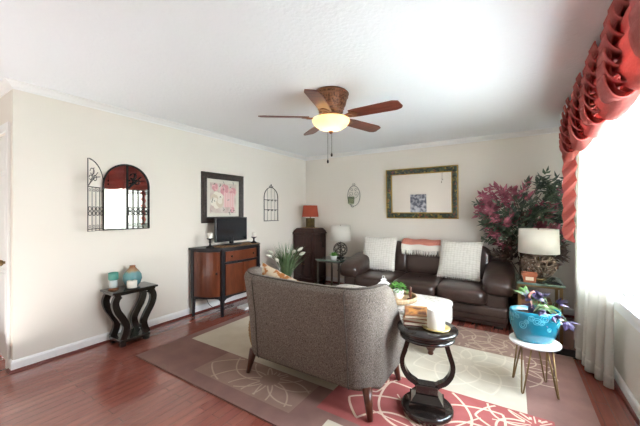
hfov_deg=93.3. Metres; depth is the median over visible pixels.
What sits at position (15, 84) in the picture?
trim
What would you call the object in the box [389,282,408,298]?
potted plant
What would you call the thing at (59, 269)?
wall
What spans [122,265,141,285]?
vase
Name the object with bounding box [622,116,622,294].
window
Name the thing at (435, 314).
candle
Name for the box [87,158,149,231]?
wall mirror
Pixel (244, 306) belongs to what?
paper stack
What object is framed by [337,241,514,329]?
sofa
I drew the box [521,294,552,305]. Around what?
wooden box
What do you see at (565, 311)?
baseboard
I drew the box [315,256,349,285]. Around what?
end table
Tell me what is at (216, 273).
base cabinet
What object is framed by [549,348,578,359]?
floor vent
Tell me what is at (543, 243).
table lamp
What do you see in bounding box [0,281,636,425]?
floor
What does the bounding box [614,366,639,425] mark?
baseboard
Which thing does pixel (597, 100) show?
valance
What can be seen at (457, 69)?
ceiling
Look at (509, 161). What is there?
wall
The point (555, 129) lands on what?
trim
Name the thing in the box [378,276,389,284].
lantern
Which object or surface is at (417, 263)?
cushion
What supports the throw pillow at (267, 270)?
on the armchair
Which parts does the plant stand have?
leg, leg, leg, leg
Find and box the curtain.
[574,120,615,388]
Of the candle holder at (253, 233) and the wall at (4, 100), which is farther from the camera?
the candle holder at (253, 233)
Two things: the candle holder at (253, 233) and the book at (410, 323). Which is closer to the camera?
the book at (410, 323)
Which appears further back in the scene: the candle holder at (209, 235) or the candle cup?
the candle holder at (209, 235)
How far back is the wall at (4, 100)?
2.67 m
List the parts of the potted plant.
pot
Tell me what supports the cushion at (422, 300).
on the ottoman
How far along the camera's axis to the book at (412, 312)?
2.07 m
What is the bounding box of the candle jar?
[108,272,118,290]
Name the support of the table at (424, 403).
on the area rug
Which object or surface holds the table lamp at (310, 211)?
on the doily
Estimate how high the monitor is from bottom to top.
0.382 m
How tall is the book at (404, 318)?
0.024 m
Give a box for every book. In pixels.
[403,314,426,323]
[404,305,426,319]
[404,320,426,326]
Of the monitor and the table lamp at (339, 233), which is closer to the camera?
the monitor
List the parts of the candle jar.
glass stem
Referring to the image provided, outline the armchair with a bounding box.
[244,266,407,421]
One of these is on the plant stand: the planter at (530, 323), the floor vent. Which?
the planter at (530, 323)
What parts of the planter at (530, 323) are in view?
pot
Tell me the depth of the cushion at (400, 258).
4.63 m
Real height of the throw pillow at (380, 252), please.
0.500 m
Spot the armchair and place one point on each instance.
(346, 337)
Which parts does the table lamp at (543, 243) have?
lamp shade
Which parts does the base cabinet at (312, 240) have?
door, panel, door, lid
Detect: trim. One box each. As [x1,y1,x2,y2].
[0,78,11,97]
[5,77,305,160]
[306,127,559,160]
[614,117,639,332]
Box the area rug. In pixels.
[136,312,600,425]
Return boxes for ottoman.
[337,284,452,354]
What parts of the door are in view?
panel, panel, panel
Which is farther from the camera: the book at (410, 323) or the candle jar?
the candle jar
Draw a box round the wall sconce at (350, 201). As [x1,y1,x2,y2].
[347,183,359,206]
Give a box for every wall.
[0,92,8,137]
[9,89,305,359]
[306,133,575,308]
[614,87,639,403]
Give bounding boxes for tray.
[392,290,416,304]
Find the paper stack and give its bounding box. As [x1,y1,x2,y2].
[237,303,248,309]
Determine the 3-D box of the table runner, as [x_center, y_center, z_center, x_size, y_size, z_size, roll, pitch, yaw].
[-1.170,0.458,4.226,0.310,0.007,0.700,0,0,33]
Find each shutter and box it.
[87,158,103,231]
[127,165,149,228]
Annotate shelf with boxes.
[109,327,149,347]
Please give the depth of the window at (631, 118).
2.24 m
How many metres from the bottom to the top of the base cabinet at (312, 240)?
1.040 m
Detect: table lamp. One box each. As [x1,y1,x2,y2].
[302,205,317,227]
[330,225,350,257]
[518,228,559,279]
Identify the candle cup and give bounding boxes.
[108,272,118,280]
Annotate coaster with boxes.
[543,281,561,284]
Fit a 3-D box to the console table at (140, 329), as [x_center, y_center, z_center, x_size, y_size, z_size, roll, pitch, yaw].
[-1.987,1.063,3.158,0.280,0.558,0.440,0,0,33]
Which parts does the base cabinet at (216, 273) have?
leg, door, leg, door, drawer, rail, door, leg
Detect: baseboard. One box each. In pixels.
[8,359,12,369]
[9,277,292,373]
[321,276,573,317]
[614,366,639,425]
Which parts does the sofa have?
armrest, arm, arm, armrest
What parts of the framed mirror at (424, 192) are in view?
mirror pane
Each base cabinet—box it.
[188,241,259,316]
[293,228,326,282]
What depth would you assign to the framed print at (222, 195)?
4.32 m
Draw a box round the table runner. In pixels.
[213,242,257,247]
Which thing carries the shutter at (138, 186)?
attached to the wall at (59, 269)
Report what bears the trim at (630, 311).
attached to the wall at (626, 337)
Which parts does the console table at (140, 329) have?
leg, leg, leg, leg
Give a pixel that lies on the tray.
(403, 301)
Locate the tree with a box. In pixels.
[472,166,570,306]
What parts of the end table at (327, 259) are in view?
leg, leg, leg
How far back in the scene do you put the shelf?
3.11 m
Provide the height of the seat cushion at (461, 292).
0.200 m
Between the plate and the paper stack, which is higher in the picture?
the paper stack
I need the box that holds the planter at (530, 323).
[509,285,580,344]
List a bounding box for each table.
[100,281,157,347]
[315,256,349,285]
[397,319,457,424]
[516,274,565,344]
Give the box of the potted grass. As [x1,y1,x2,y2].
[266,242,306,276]
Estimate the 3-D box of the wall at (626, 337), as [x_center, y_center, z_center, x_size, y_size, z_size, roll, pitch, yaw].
[1.431,0.122,0.818,0.150,2.440,7.320,0,0,33]
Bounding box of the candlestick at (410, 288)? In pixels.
[407,287,412,299]
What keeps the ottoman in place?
on the area rug
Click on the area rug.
(483, 391)
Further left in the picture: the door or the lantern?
the door
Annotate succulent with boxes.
[330,252,336,259]
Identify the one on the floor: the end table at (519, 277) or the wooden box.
the end table at (519, 277)
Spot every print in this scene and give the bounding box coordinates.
[201,171,243,222]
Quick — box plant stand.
[509,332,561,399]
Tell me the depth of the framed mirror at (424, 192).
4.83 m
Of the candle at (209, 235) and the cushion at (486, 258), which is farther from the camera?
the cushion at (486, 258)
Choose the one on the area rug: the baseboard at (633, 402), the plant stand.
the plant stand
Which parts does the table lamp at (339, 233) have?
lamp shade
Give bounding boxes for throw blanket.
[401,238,440,256]
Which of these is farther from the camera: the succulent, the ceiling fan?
the succulent
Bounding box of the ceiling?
[0,0,612,156]
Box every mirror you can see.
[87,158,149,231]
[386,165,458,218]
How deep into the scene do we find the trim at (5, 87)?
2.57 m
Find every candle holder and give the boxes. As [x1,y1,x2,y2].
[206,233,213,247]
[251,232,256,242]
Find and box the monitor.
[214,217,246,245]
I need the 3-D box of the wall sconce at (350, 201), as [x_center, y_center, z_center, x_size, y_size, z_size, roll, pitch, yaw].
[0.578,-0.302,5.467,0.262,0.440,0.154,0,0,33]
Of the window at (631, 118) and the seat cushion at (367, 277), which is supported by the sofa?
the seat cushion at (367, 277)
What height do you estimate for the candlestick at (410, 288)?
0.130 m
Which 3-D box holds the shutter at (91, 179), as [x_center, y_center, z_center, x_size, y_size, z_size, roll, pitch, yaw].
[-2.193,-0.163,2.956,0.011,0.700,0.243,0,0,-4]
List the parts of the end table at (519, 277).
leg, frame, leg, leg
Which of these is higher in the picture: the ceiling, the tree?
the ceiling
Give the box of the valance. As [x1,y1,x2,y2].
[559,0,639,242]
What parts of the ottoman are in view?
leg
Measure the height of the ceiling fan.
0.655 m
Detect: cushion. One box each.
[337,284,452,316]
[355,268,405,288]
[393,272,444,296]
[395,241,406,270]
[406,250,439,274]
[436,277,486,304]
[480,246,491,279]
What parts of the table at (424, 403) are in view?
lyre arm, lyre arm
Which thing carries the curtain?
hanging from the wall at (626, 337)
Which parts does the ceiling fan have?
blade, blade, blade, lamp shade, blade, blade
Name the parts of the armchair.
leg, leg, leg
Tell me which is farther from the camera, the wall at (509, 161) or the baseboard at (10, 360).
the wall at (509, 161)
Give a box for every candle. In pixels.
[127,280,136,288]
[207,233,212,237]
[427,306,444,330]
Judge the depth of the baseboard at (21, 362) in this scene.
2.98 m
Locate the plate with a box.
[422,324,450,331]
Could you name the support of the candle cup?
on the candle jar
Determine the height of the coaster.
0.008 m
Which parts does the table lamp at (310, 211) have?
lamp shade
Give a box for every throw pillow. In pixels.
[262,262,297,280]
[363,236,397,270]
[437,240,482,281]
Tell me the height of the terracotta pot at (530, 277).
0.095 m
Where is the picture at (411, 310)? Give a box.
[408,307,426,314]
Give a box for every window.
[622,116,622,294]
[623,99,639,306]
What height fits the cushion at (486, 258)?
0.508 m
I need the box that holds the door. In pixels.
[0,122,9,368]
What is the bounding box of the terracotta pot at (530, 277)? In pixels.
[521,271,537,282]
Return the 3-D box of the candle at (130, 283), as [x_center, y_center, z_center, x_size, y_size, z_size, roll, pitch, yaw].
[-1.933,0.737,3.106,0.092,0.080,0.092,0,0,33]
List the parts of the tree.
pot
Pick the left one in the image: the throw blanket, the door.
the door
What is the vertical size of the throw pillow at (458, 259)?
0.500 m
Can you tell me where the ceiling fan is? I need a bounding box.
[258,86,402,162]
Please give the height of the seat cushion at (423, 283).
0.200 m

